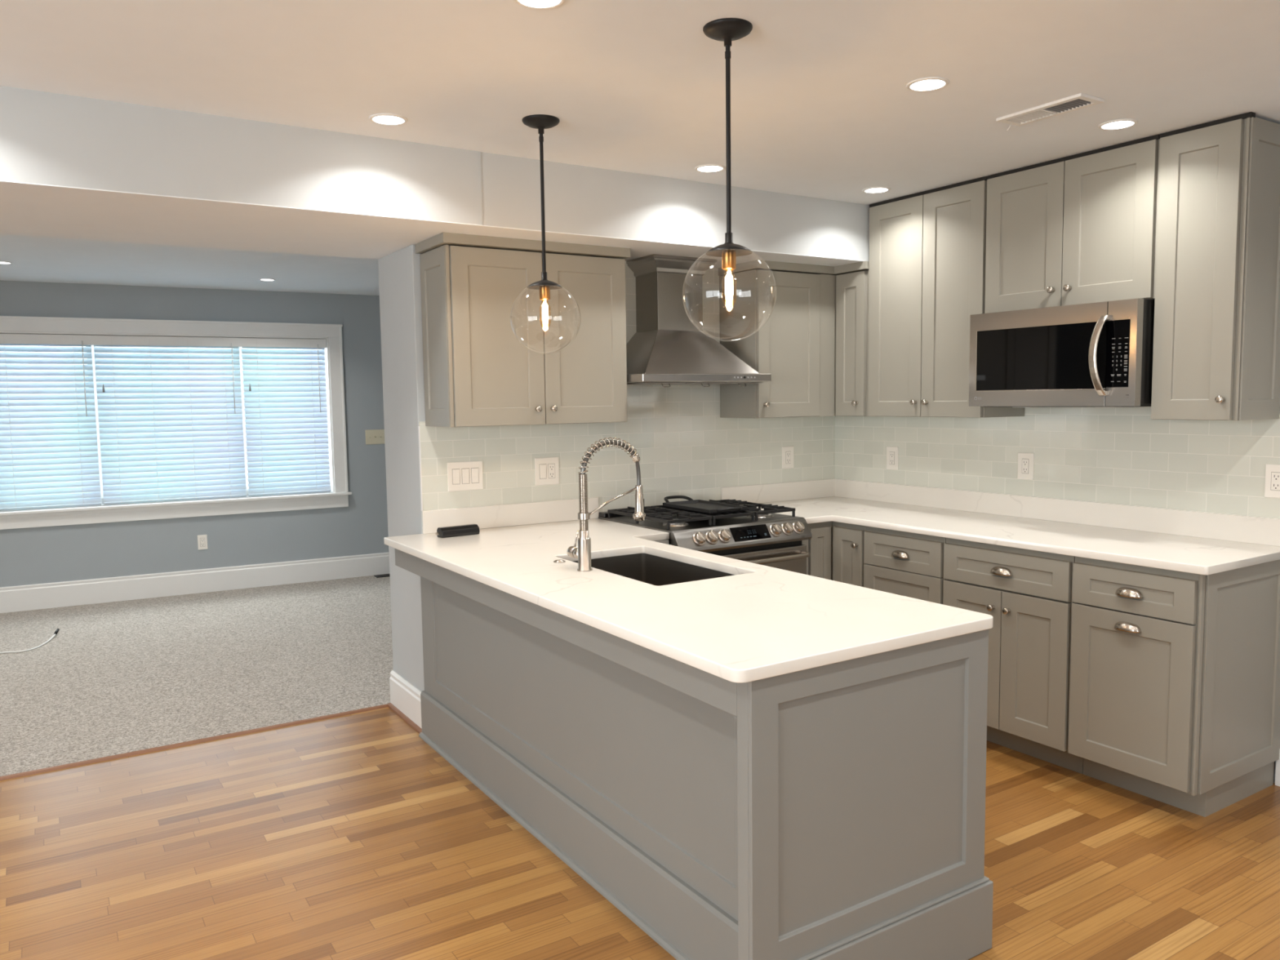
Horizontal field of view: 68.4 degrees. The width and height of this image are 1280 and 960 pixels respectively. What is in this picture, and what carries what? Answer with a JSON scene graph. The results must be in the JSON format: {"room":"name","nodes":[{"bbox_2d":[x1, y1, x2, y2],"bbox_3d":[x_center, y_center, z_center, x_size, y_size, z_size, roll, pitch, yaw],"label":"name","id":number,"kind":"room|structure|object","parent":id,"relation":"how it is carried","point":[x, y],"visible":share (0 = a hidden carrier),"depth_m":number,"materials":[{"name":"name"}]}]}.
{"room":"kitchen","nodes":[
{"label":"kitchen","id":0,"kind":"room"},
{"bbox_2d":[0,233,379,295],"bbox_3d":[-3.117,-1.401,5.690,7.200,0.100,4.114,-4,6,-32],"label":"ceiling","id":1,"kind":"structure","parent":0,"point":[33,258],"depth_m":6.18,"materials":[{"name":"white paint"}]},
{"bbox_2d":[0,261,12,264],"bbox_3d":[-3.964,-1.350,5.853,0.112,0.004,0.112,-4,6,-32],"label":"recessed light","id":2,"kind":"object","parent":1,"relation":"in","point":[1,262],"visible":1,"depth_m":5.86,"materials":[{"name":"white plastic"}]},
{"bbox_2d":[258,278,275,280],"bbox_3d":[-2.704,-1.453,6.836,0.112,0.004,0.112,-4,6,-32],"label":"recessed light","id":3,"kind":"object","parent":1,"relation":"in","point":[262,279],"visible":1,"depth_m":6.82,"materials":[{"name":"white plastic"}]},
{"bbox_2d":[0,280,388,586],"bbox_3d":[-4.239,-0.302,7.044,7.700,2.492,0.160,-4,6,-29],"label":"wall","id":4,"kind":"structure","parent":0,"point":[68,553],"depth_m":7.47,"materials":[{"name":"paint"}]},
{"bbox_2d":[0,315,351,529],"bbox_3d":[-3.638,-0.469,7.333,2.637,1.524,0.215,-4,6,-29],"label":"window","id":5,"kind":"structure","parent":4,"relation":"in","point":[15,329],"depth_m":7.34,"materials":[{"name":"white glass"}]},
{"bbox_2d":[0,333,101,511],"bbox_3d":[-4.369,-0.428,6.915,0.661,1.273,0.078,-4,6,-29],"label":"window blind","id":6,"kind":"object","parent":5,"relation":"attached to","point":[49,458],"visible":1,"depth_m":6.93,"materials":[{"name":"white plastic"}]},
{"bbox_2d":[92,334,246,504],"bbox_3d":[-3.629,-0.474,7.322,1.012,1.273,0.078,-4,6,-29],"label":"window blind","id":7,"kind":"object","parent":5,"relation":"attached to","point":[169,438],"visible":1,"depth_m":7.32,"materials":[{"name":"white plastic"}]},
{"bbox_2d":[240,337,330,496],"bbox_3d":[-2.896,-0.519,7.725,0.647,1.273,0.078,-4,6,-29],"label":"window blind","id":8,"kind":"object","parent":5,"relation":"attached to","point":[285,399],"visible":1,"depth_m":7.72,"materials":[{"name":"white plastic"}]},
{"bbox_2d":[0,552,389,613],"bbox_3d":[-4.005,0.832,7.162,7.100,0.187,0.018,-4,6,-29],"label":"baseboard","id":9,"kind":"structure","parent":4,"relation":"attached to","point":[101,590],"depth_m":7.40,"materials":[{"name":"white wood"}]},
{"bbox_2d":[197,534,208,550],"bbox_3d":[-3.456,0.491,7.445,0.070,0.116,0.007,-4,6,-29],"label":"wall outlet","id":10,"kind":"object","parent":4,"relation":"attached to","point":[202,539],"visible":1,"depth_m":7.44,"materials":[{"name":"white plastic"}]},
{"bbox_2d":[200,537,204,546],"bbox_3d":[-3.455,0.492,7.443,0.036,0.069,0.004,-4,6,-32],"label":"receptacle","id":11,"kind":"object","parent":10,"relation":"attached to","point":[202,540],"depth_m":7.44,"materials":[{"name":"white plastic"}]},
{"bbox_2d":[364,429,384,444],"bbox_3d":[-2.257,-0.367,8.037,0.164,0.124,0.016,-4,6,-29],"label":"light switch","id":12,"kind":"object","parent":4,"relation":"attached to","point":[372,436],"visible":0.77,"depth_m":8.04,"materials":[{"name":"beige plastic"}]},
{"bbox_2d":[377,244,425,691],"bbox_3d":[0.016,-0.027,5.064,2.643,2.169,0.486,-4,6,-32],"label":"wall","id":13,"kind":"structure","parent":0,"point":[399,271],"depth_m":4.32,"materials":[{"name":"white paint"}]},
{"bbox_2d":[387,702,422,733],"bbox_3d":[-1.106,1.122,4.437,0.014,0.019,0.486,-4,6,-32],"label":"trim","id":14,"kind":"structure","parent":13,"relation":"attached to","point":[391,706],"depth_m":4.43,"materials":[{"name":"brown wood"}]},
{"bbox_2d":[389,670,422,728],"bbox_3d":[-1.093,1.042,4.439,0.020,0.178,0.485,-4,6,-32],"label":"baseboard","id":15,"kind":"structure","parent":13,"relation":"attached to","point":[405,696],"depth_m":4.44,"materials":[{"name":"white wood"}]},
{"bbox_2d":[418,260,835,533],"bbox_3d":[0.081,-0.457,4.777,2.491,1.265,0.009,-4,6,-32],"label":"tiled wall","id":16,"kind":"structure","parent":13,"relation":"attached to","point":[683,445],"depth_m":4.77,"materials":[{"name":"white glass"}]},
{"bbox_2d":[417,426,422,511],"bbox_3d":[-0.964,-0.050,4.140,0.004,0.373,0.011,-4,6,-32],"label":"trim","id":17,"kind":"structure","parent":16,"relation":"attached to","point":[419,428],"depth_m":4.14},
{"bbox_2d":[447,460,483,491],"bbox_3d":[-0.786,-0.018,4.246,0.168,0.130,0.009,-4,6,-32],"label":"light switch","id":18,"kind":"object","parent":16,"relation":"attached to","point":[466,475],"visible":1,"depth_m":4.24,"materials":[{"name":"white plastic"}]},
{"bbox_2d":[452,469,459,484],"bbox_3d":[-0.823,-0.015,4.220,0.033,0.066,0.004,-4,6,-32],"label":"rocker switch","id":19,"kind":"object","parent":18,"relation":"attached to","point":[455,473],"depth_m":4.22,"materials":[{"name":"white plastic"}]},
{"bbox_2d":[462,468,469,483],"bbox_3d":[-0.784,-0.018,4.244,0.033,0.066,0.004,-4,6,-32],"label":"rocker switch","id":20,"kind":"object","parent":18,"relation":"attached to","point":[465,472],"depth_m":4.24,"materials":[{"name":"white plastic"}]},
{"bbox_2d":[471,467,479,483],"bbox_3d":[-0.746,-0.020,4.269,0.033,0.066,0.004,-4,6,-32],"label":"rocker switch","id":21,"kind":"object","parent":18,"relation":"attached to","point":[475,471],"depth_m":4.27,"materials":[{"name":"white plastic"}]},
{"bbox_2d":[414,232,630,426],"bbox_3d":[-0.499,-0.640,4.182,0.884,0.782,0.342,-4,6,-32],"label":"upper cabinet","id":22,"kind":"object","parent":16,"relation":"attached to","point":[481,368],"visible":1,"depth_m":4.03,"materials":[{"name":"grey paint"}]},
{"bbox_2d":[534,457,559,485],"bbox_3d":[-0.440,-0.042,4.466,0.126,0.130,0.009,-4,6,-32],"label":"outlet","id":23,"kind":"object","parent":16,"relation":"attached to","point":[547,468],"visible":1,"depth_m":4.46,"materials":[{"name":"white plastic"}]},
{"bbox_2d":[539,464,546,478],"bbox_3d":[-0.458,-0.040,4.451,0.033,0.066,0.004,-4,6,-32],"label":"rocker switch","id":24,"kind":"object","parent":23,"relation":"attached to","point":[542,467],"depth_m":4.45,"materials":[{"name":"white plastic"}]},
{"bbox_2d":[547,463,555,478],"bbox_3d":[-0.420,-0.043,4.478,0.036,0.069,0.001,-4,6,-32],"label":"receptacle","id":25,"kind":"object","parent":23,"relation":"attached to","point":[551,467],"depth_m":4.48,"materials":[{"name":"white plastic"}]},
{"bbox_2d":[626,253,771,386],"bbox_3d":[0.210,-0.762,4.573,0.750,0.624,0.433,-4,6,-32],"label":"range hood","id":26,"kind":"object","parent":16,"relation":"attached to","point":[666,348],"visible":0.94,"depth_m":4.54,"materials":[{"name":"silver metal"}]},
{"bbox_2d":[782,445,793,468],"bbox_3d":[0.828,-0.126,5.271,0.084,0.124,0.007,-4,6,-32],"label":"wall outlet","id":27,"kind":"object","parent":16,"relation":"attached to","point":[787,451],"visible":1,"depth_m":5.27,"materials":[{"name":"white plastic"}]},
{"bbox_2d":[786,451,791,463],"bbox_3d":[0.829,-0.126,5.269,0.036,0.069,0.002,-4,6,-32],"label":"receptacle","id":28,"kind":"object","parent":27,"relation":"attached to","point":[788,453],"depth_m":5.27,"materials":[{"name":"white plastic"}]},
{"bbox_2d":[718,259,868,417],"bbox_3d":[0.918,-0.727,4.959,0.846,0.782,0.546,-4,6,-32],"label":"upper cabinet","id":29,"kind":"object","parent":16,"relation":"attached to","point":[813,344],"visible":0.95,"depth_m":4.85,"materials":[{"name":"grey paint"}]},
{"bbox_2d":[0,180,866,267],"bbox_3d":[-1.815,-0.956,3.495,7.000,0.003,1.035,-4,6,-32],"label":"ceiling beam","id":30,"kind":"structure","parent":0,"point":[28,209],"depth_m":3.62,"materials":[{"name":"white paint"}]},
{"bbox_2d":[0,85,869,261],"bbox_3d":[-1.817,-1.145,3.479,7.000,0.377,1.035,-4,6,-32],"label":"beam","id":31,"kind":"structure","parent":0,"point":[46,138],"depth_m":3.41,"materials":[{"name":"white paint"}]},
{"bbox_2d":[0,0,1279,204],"bbox_3d":[0.275,-1.044,0.375,7.200,0.100,6.455,-4,6,-32],"label":"ceiling","id":32,"kind":"structure","parent":0,"point":[822,106],"depth_m":2.76,"materials":[{"name":"white paint"}]},
{"bbox_2d":[368,113,408,125],"bbox_3d":[-0.851,-1.219,3.188,0.128,0.004,0.128,-4,6,-32],"label":"recessed light","id":33,"kind":"object","parent":32,"relation":"in","point":[391,119],"visible":1,"depth_m":3.18,"materials":[{"name":"white plastic"}]},
{"bbox_2d":[513,0,565,8],"bbox_3d":[-0.239,-1.145,2.239,0.128,0.004,0.128,-4,6,-32],"label":"recessed light","id":34,"kind":"object","parent":32,"relation":"in","point":[535,4],"visible":1,"depth_m":2.27,"materials":[{"name":"white plastic"}]},
{"bbox_2d":[509,114,579,354],"bbox_3d":[-0.334,-0.836,3.260,0.249,0.796,0.249,-4,6,-32],"label":"pendant light","id":35,"kind":"object","parent":32,"relation":"hanging from","point":[540,122],"visible":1,"depth_m":3.24,"materials":[{"name":"black metal"}]},
{"bbox_2d":[539,285,550,300],"bbox_3d":[-0.331,-0.651,3.276,0.037,0.048,0.037,-4,6,-32],"label":"socket","id":36,"kind":"object","parent":35,"relation":"attached to","point":[544,291],"depth_m":3.26,"materials":[{"name":"gold metal"}]},
{"bbox_2d":[694,164,725,172],"bbox_3d":[0.292,-1.300,3.932,0.128,0.004,0.128,-4,6,-32],"label":"recessed light","id":37,"kind":"object","parent":32,"relation":"in","point":[708,167],"visible":1,"depth_m":3.92,"materials":[{"name":"white plastic"}]},
{"bbox_2d":[685,17,776,341],"bbox_3d":[0.233,-0.771,2.477,0.249,0.806,0.249,-4,6,-32],"label":"pendant light","id":38,"kind":"object","parent":32,"relation":"hanging from","point":[726,30],"visible":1,"depth_m":2.46,"materials":[{"name":"black metal"}]},
{"bbox_2d":[721,249,736,270],"bbox_3d":[0.236,-0.582,2.494,0.037,0.048,0.037,-4,6,-32],"label":"socket","id":39,"kind":"object","parent":38,"relation":"attached to","point":[729,256],"depth_m":2.48,"materials":[{"name":"gold metal"}]},
{"bbox_2d":[862,186,890,193],"bbox_3d":[1.101,-1.351,4.390,0.128,0.004,0.128,-4,6,-32],"label":"recessed light","id":40,"kind":"object","parent":32,"relation":"in","point":[872,189],"visible":1,"depth_m":4.38,"materials":[{"name":"white plastic"}]},
{"bbox_2d":[906,76,949,91],"bbox_3d":[0.887,-1.219,2.905,0.128,0.004,0.128,-4,6,-32],"label":"recessed light","id":41,"kind":"object","parent":32,"relation":"in","point":[931,83],"visible":1,"depth_m":2.90,"materials":[{"name":"white plastic"}]},
{"bbox_2d":[995,93,1104,130],"bbox_3d":[1.380,-1.235,3.182,0.129,0.034,0.318,-4,6,-32],"label":"ceiling vent","id":42,"kind":"object","parent":32,"relation":"in","point":[1078,101],"visible":1,"depth_m":3.16,"materials":[{"name":"grey metal"}]},
{"bbox_2d":[1097,118,1137,129],"bbox_3d":[1.709,-1.270,3.369,0.128,0.004,0.128,-4,6,-32],"label":"recessed light","id":43,"kind":"object","parent":32,"relation":"in","point":[1117,124],"visible":1,"depth_m":3.36,"materials":[{"name":"white plastic"}]},
{"bbox_2d":[0,575,1279,959],"bbox_3d":[-1.072,1.323,2.758,7.200,0.109,11.600,-4,6,-32],"label":"floor","id":44,"kind":"structure","parent":0,"point":[350,837],"depth_m":3.27,"materials":[{"name":"brown wood"}]},
{"bbox_2d":[0,628,59,653],"bbox_3d":[-3.999,1.041,5.622,0.300,0.039,1.138,2,6,33],"label":"cable","id":45,"kind":"object","parent":44,"relation":"on","point":[56,631],"visible":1,"depth_m":5.80,"materials":[{"name":"white plastic"}]},
{"bbox_2d":[0,703,387,780],"bbox_3d":[-3.127,1.239,3.452,4.485,0.012,0.030,-4,6,-32],"label":"trim","id":46,"kind":"structure","parent":44,"relation":"on","point":[300,722],"depth_m":4.15,"materials":[{"name":"brown wood"}]},
{"bbox_2d":[373,573,389,577],"bbox_3d":[-2.127,0.814,8.109,0.300,0.007,0.110,-4,6,-29],"label":"floor vent","id":47,"kind":"object","parent":44,"relation":"in","point":[384,575],"visible":0.32,"depth_m":8.05,"materials":[{"name":"black metal"}]},
{"bbox_2d":[394,539,993,959],"bbox_3d":[0.013,0.766,3.372,1.014,0.881,2.460,-4,6,-32],"label":"base cabinet","id":48,"kind":"object","parent":44,"relation":"on","point":[836,811],"visible":0.69,"depth_m":2.45,"materials":[{"name":"grey paint"}]},
{"bbox_2d":[383,518,993,683],"bbox_3d":[-0.006,0.308,3.326,1.055,0.038,2.454,-4,6,-32],"label":"countertop","id":49,"kind":"structure","parent":48,"relation":"on","point":[758,622],"depth_m":2.68,"materials":[{"name":"white stone"}]},
{"bbox_2d":[435,524,479,537],"bbox_3d":[-0.795,0.221,4.086,0.192,0.042,0.059,-4,6,-36],"label":"box","id":50,"kind":"object","parent":49,"relation":"on","point":[470,529],"visible":1,"depth_m":4.06,"materials":[{"name":"plastic"}]},
{"bbox_2d":[422,497,598,533],"bbox_3d":[-0.582,0.162,4.389,0.891,0.102,0.012,-4,6,-32],"label":"backsplash","id":51,"kind":"structure","parent":49,"relation":"on","point":[543,512],"depth_m":4.36,"materials":[{"name":"white stone"}]},
{"bbox_2d":[566,437,645,571],"bbox_3d":[-0.115,0.075,3.289,0.276,0.451,0.129,-4,6,-32],"label":"faucet","id":52,"kind":"object","parent":49,"relation":"on","point":[583,552],"visible":1,"depth_m":3.21,"materials":[{"name":"silver metal"}]},
{"bbox_2d":[573,553,734,586],"bbox_3d":[0.036,0.433,3.350,0.459,0.216,0.762,-4,6,-32],"label":"sink","id":53,"kind":"object","parent":49,"relation":"in","point":[650,569],"visible":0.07,"depth_m":3.66,"materials":[{"name":"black metal"}]},
{"bbox_2d":[598,499,812,574],"bbox_3d":[0.319,0.617,4.553,0.764,0.966,0.730,-4,6,-32],"label":"gas range","id":54,"kind":"object","parent":44,"relation":"on","point":[765,537],"visible":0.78,"depth_m":4.33,"materials":[{"name":"silver metal"}]},
{"bbox_2d":[598,513,802,533],"bbox_3d":[0.287,0.185,4.557,0.764,0.013,0.634,-4,6,-32],"label":"cooktop","id":55,"kind":"object","parent":54,"relation":"in","point":[703,526],"depth_m":4.35,"materials":[{"name":"silver metal"}]},
{"bbox_2d":[662,495,747,514],"bbox_3d":[0.298,0.117,4.531,0.222,0.045,0.499,-4,6,-32],"label":"griddle plate","id":56,"kind":"object","parent":54,"relation":"on","point":[706,507],"visible":1,"depth_m":4.53,"materials":[{"name":"black metal"}]},
{"bbox_2d":[668,533,801,555],"bbox_3d":[0.292,0.614,4.595,0.758,0.845,0.627,-4,6,-32],"label":"range","id":57,"kind":"object","parent":54,"relation":"in","point":[671,535],"depth_m":4.34,"materials":[{"name":"silver metal"}]},
{"bbox_2d":[801,521,866,586],"bbox_3d":[1.013,0.615,4.960,0.827,0.881,0.823,-4,6,-32],"label":"base cabinet","id":58,"kind":"object","parent":44,"relation":"on","point":[835,549],"visible":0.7,"depth_m":4.59,"materials":[{"name":"grey paint"}]},
{"bbox_2d":[741,496,1279,575],"bbox_3d":[1.429,0.211,4.263,0.840,0.030,2.406,-4,6,-32],"label":"countertop","id":59,"kind":"structure","parent":58,"relation":"on","point":[1184,553],"depth_m":3.87,"materials":[{"name":"white stone"}]},
{"bbox_2d":[720,478,1279,546],"bbox_3d":[1.426,0.145,4.254,0.832,0.102,2.396,-4,6,-32],"label":"backsplash","id":60,"kind":"structure","parent":59,"relation":"on","point":[1231,527],"depth_m":4.35,"materials":[{"name":"white stone"}]},
{"bbox_2d":[863,526,946,604],"bbox_3d":[1.437,0.652,4.466,0.644,0.881,0.465,-4,6,-32],"label":"base cabinet","id":61,"kind":"object","parent":44,"relation":"on","point":[907,564],"visible":0.3,"depth_m":4.26,"materials":[{"name":"grey paint"}]},
{"bbox_2d":[942,537,1083,773],"bbox_3d":[1.723,0.687,4.014,0.648,0.881,0.600,-4,6,-32],"label":"base cabinet","id":62,"kind":"object","parent":44,"relation":"on","point":[1028,594],"visible":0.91,"depth_m":3.78,"materials":[{"name":"grey paint"}]},
{"bbox_2d":[1068,556,1279,817],"bbox_3d":[2.015,0.722,3.560,0.644,0.881,0.476,-4,6,-32],"label":"base cabinet","id":63,"kind":"object","parent":44,"relation":"on","point":[1175,691],"visible":0.94,"depth_m":3.38,"materials":[{"name":"grey paint"}]},
{"bbox_2d":[1024,407,1279,782],"bbox_3d":[3.076,-0.044,2.567,0.150,2.549,7.000,-4,6,-32],"label":"wall","id":64,"kind":"structure","parent":0,"point":[1274,768],"depth_m":3.59,"materials":[{"name":"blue paint"}]},
{"bbox_2d":[867,176,1024,417],"bbox_3d":[1.457,-0.839,4.554,0.342,1.061,0.694,-4,6,-32],"label":"upper cabinet","id":65,"kind":"object","parent":64,"relation":"attached to","point":[927,250],"visible":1,"depth_m":4.45,"materials":[{"name":"grey paint"}]},
{"bbox_2d":[835,406,1279,519],"bbox_3d":[1.831,-0.091,4.378,0.009,0.556,2.591,-4,6,-32],"label":"tiled wall","id":66,"kind":"structure","parent":64,"relation":"attached to","point":[1117,455],"depth_m":4.16,"materials":[{"name":"white tile"}]},
{"bbox_2d":[886,446,898,470],"bbox_3d":[1.364,-0.118,5.095,0.007,0.124,0.082,-4,6,-32],"label":"wall outlet","id":67,"kind":"object","parent":66,"relation":"attached to","point":[892,452],"visible":1,"depth_m":5.09,"materials":[{"name":"white plastic"}]},
{"bbox_2d":[889,451,894,464],"bbox_3d":[1.363,-0.118,5.095,0.001,0.069,0.036,-4,6,-32],"label":"receptacle","id":68,"kind":"object","parent":67,"relation":"attached to","point":[891,453],"depth_m":5.09,"materials":[{"name":"white plastic"}]},
{"bbox_2d":[1017,452,1034,479],"bbox_3d":[1.804,-0.065,4.408,0.007,0.124,0.084,-4,6,-32],"label":"wall outlet","id":69,"kind":"object","parent":66,"relation":"attached to","point":[1025,460],"visible":1,"depth_m":4.40,"materials":[{"name":"white plastic"}]},
{"bbox_2d":[1022,458,1028,473],"bbox_3d":[1.802,-0.065,4.406,0.002,0.069,0.036,-4,6,-32],"label":"receptacle","id":70,"kind":"object","parent":69,"relation":"attached to","point":[1024,461],"depth_m":4.41,"materials":[{"name":"white plastic"}]},
{"bbox_2d":[1264,464,1279,497],"bbox_3d":[2.387,0.006,3.495,0.007,0.124,0.124,-4,6,-32],"label":"wall outlet","id":71,"kind":"object","parent":66,"relation":"attached to","point":[1272,487],"visible":1,"depth_m":3.52,"materials":[{"name":"white plastic"}]},
{"bbox_2d":[1271,472,1279,490],"bbox_3d":[2.372,0.005,3.513,0.001,0.066,0.033,-4,6,-32],"label":"receptacle","id":72,"kind":"object","parent":71,"relation":"attached to","point":[1275,477],"depth_m":3.52,"materials":[{"name":"white plastic"}]},
{"bbox_2d":[984,133,1159,313],"bbox_3d":[1.845,-1.020,3.922,0.342,0.603,0.754,-4,6,-32],"label":"upper cabinet","id":73,"kind":"object","parent":64,"relation":"attached to","point":[1078,228],"visible":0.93,"depth_m":3.80,"materials":[{"name":"grey paint"}]},
{"bbox_2d":[968,298,1155,407],"bbox_3d":[1.798,-0.509,3.930,0.473,0.408,0.748,-4,6,-32],"label":"microwave","id":74,"kind":"object","parent":73,"relation":"attached to","point":[1098,354],"visible":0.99,"depth_m":3.77,"materials":[{"name":"silver metal"}]},
{"bbox_2d":[1151,111,1279,420],"bbox_3d":[2.137,-0.756,3.490,0.342,1.061,0.315,-4,6,-32],"label":"upper cabinet","id":75,"kind":"object","parent":64,"relation":"attached to","point":[1216,350],"visible":1,"depth_m":3.39,"materials":[{"name":"grey paint"}]},
{"bbox_2d":[1275,749,1279,786],"bbox_3d":[3.631,1.217,1.669,0.020,0.178,4.528,-4,6,-32],"label":"baseboard","id":76,"kind":"structure","parent":64,"relation":"attached to","point":[1277,762],"depth_m":3.56,"materials":[{"name":"white wood"}]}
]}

